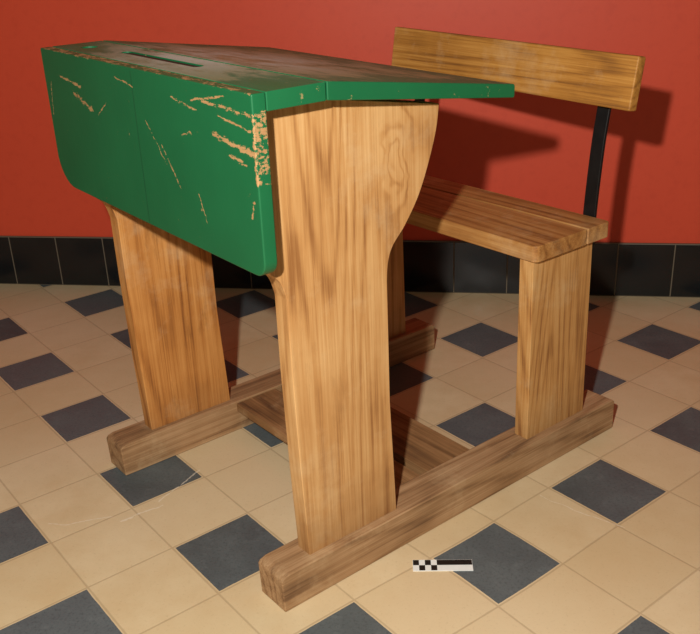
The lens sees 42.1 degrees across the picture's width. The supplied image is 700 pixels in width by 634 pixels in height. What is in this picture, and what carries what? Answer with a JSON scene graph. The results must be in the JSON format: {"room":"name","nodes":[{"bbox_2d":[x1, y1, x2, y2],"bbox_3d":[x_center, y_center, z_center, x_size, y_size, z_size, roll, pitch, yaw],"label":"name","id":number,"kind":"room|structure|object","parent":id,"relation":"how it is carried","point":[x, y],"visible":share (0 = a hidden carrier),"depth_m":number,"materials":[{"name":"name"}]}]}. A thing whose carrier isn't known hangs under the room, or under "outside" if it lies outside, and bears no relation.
{"room":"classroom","nodes":[
{"label":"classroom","id":0,"kind":"room"},
{"bbox_2d":[0,284,699,633],"bbox_3d":[0.079,0.753,0.544,6.400,0.050,4.169,1,24,9],"label":"floor","id":1,"kind":"structure","parent":0,"point":[603,537],"depth_m":1.53,"materials":[{"name":"tile"}]},
{"bbox_2d":[107,318,434,474],"bbox_3d":[-0.124,0.141,1.839,0.762,0.061,0.060,-20,29,-35],"label":"beam","id":2,"kind":"structure","parent":1,"relation":"on","point":[135,447],"depth_m":1.70,"materials":[{"name":"brown wood"}]},
{"bbox_2d":[99,199,229,429],"bbox_3d":[-0.293,-0.123,1.585,0.293,0.639,0.028,-20,29,-35],"label":"desk leg","id":3,"kind":"object","parent":2,"relation":"on","point":[167,281],"visible":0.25,"depth_m":1.60,"materials":[{"name":"brown wood"}]},
{"bbox_2d":[237,389,418,487],"bbox_3d":[-0.049,0.219,1.606,0.090,0.017,0.419,-20,29,-35],"label":"plank","id":4,"kind":"object","parent":2,"relation":"attached to","point":[266,409],"visible":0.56,"depth_m":1.68,"materials":[{"name":"brown wood"}]},
{"bbox_2d":[281,385,469,474],"bbox_3d":[0.035,0.188,1.667,0.100,0.019,0.419,-20,29,-35],"label":"plank","id":5,"kind":"object","parent":2,"relation":"attached to","point":[418,447],"visible":0.32,"depth_m":1.56,"materials":[{"name":"brown wood"}]},
{"bbox_2d":[387,230,405,337],"bbox_3d":[0.047,-0.099,1.891,0.156,0.327,0.028,-20,29,-35],"label":"seat leg","id":6,"kind":"object","parent":2,"relation":"on","point":[395,270],"depth_m":1.93,"materials":[{"name":"brown wood"}]},
{"bbox_2d":[258,389,613,611],"bbox_3d":[0.180,0.275,1.499,0.754,0.061,0.060,-20,29,-35],"label":"beam","id":7,"kind":"structure","parent":1,"relation":"on","point":[290,576],"depth_m":1.44,"materials":[{"name":"brown wood"}]},
{"bbox_2d":[266,100,438,554],"bbox_3d":[0.007,0.013,1.242,0.293,0.639,0.028,-20,29,-35],"label":"desk leg","id":8,"kind":"object","parent":7,"relation":"on","point":[347,176],"visible":0.84,"depth_m":1.19,"materials":[{"name":"brown wood"}]},
{"bbox_2d":[41,47,276,275],"bbox_3d":[-0.279,-0.230,1.230,0.019,0.220,0.585,-20,29,-35],"label":"panel","id":9,"kind":"object","parent":8,"relation":"attached to","point":[188,157],"visible":1,"depth_m":1.15,"materials":[{"name":"green paint"}]},
{"bbox_2d":[53,41,325,110],"bbox_3d":[-0.243,-0.333,1.221,0.082,0.029,0.584,-20,29,-35],"label":"strip","id":10,"kind":"object","parent":8,"relation":"on","point":[281,91],"visible":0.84,"depth_m":1.10,"materials":[{"name":"green paint"}]},
{"bbox_2d":[125,53,200,66],"bbox_3d":[-0.259,-0.348,1.243,0.016,0.010,0.216,-20,29,-35],"label":"groove","id":11,"kind":"object","parent":10,"relation":"in","point":[190,65],"visible":0.34,"depth_m":1.24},
{"bbox_2d":[103,40,514,99],"bbox_3d":[-0.085,-0.370,1.344,0.321,0.070,0.584,-20,29,-35],"label":"lid","id":12,"kind":"object","parent":8,"relation":"on","point":[344,79],"visible":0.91,"depth_m":1.21,"materials":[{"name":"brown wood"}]},
{"bbox_2d":[515,243,591,438],"bbox_3d":[0.346,0.037,1.548,0.156,0.327,0.028,-20,29,-35],"label":"seat leg","id":13,"kind":"object","parent":7,"relation":"on","point":[554,291],"depth_m":1.53,"materials":[{"name":"brown wood"}]},
{"bbox_2d":[406,186,586,262],"bbox_3d":[0.171,-0.188,1.638,0.125,0.028,0.528,-20,29,-35],"label":"seat","id":14,"kind":"object","parent":13,"relation":"on","point":[524,236],"visible":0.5,"depth_m":1.52,"materials":[{"name":"brown wood"}]},
{"bbox_2d":[583,106,611,246],"bbox_3d":[0.417,-0.269,1.518,0.038,0.305,0.024,-20,29,-35],"label":"iron bracket","id":15,"kind":"object","parent":14,"relation":"attached to","point":[603,114],"visible":0.55,"depth_m":1.51,"materials":[{"name":"black metal"}]},
{"bbox_2d":[391,27,645,110],"bbox_3d":[0.271,-0.451,1.622,0.031,0.098,0.570,-20,29,-34],"label":"backrest","id":16,"kind":"object","parent":15,"relation":"attached to","point":[592,77],"visible":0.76,"depth_m":1.56,"materials":[{"name":"brown wood"}]},
{"bbox_2d":[413,559,472,570],"bbox_3d":[0.138,0.371,1.357,0.089,0.002,0.025,-1,23,3],"label":"bar","id":17,"kind":"object","parent":1,"relation":"on","point":[461,564],"visible":1,"depth_m":1.36,"materials":[{"name":"plastic"}]},
{"bbox_2d":[0,0,699,242],"bbox_3d":[0.327,-1.319,1.845,6.400,2.700,0.092,1,24,9],"label":"wall","id":18,"kind":"structure","parent":0,"point":[529,147],"depth_m":2.17,"materials":[{"name":"red paint"}]},
{"bbox_2d":[0,236,699,297],"bbox_3d":[0.369,-0.125,2.307,6.400,0.140,0.008,1,24,9],"label":"baseboard","id":19,"kind":"structure","parent":18,"relation":"attached to","point":[617,269],"depth_m":2.32,"materials":[{"name":"black tile"}]},
{"bbox_2d":[422,175,608,243],"bbox_3d":[0.245,-0.214,1.692,0.058,0.027,0.528,-20,29,-35],"label":"plank","id":20,"kind":"object","parent":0,"point":[597,229],"depth_m":1.60,"materials":[{"name":"brown wood"}]}
]}

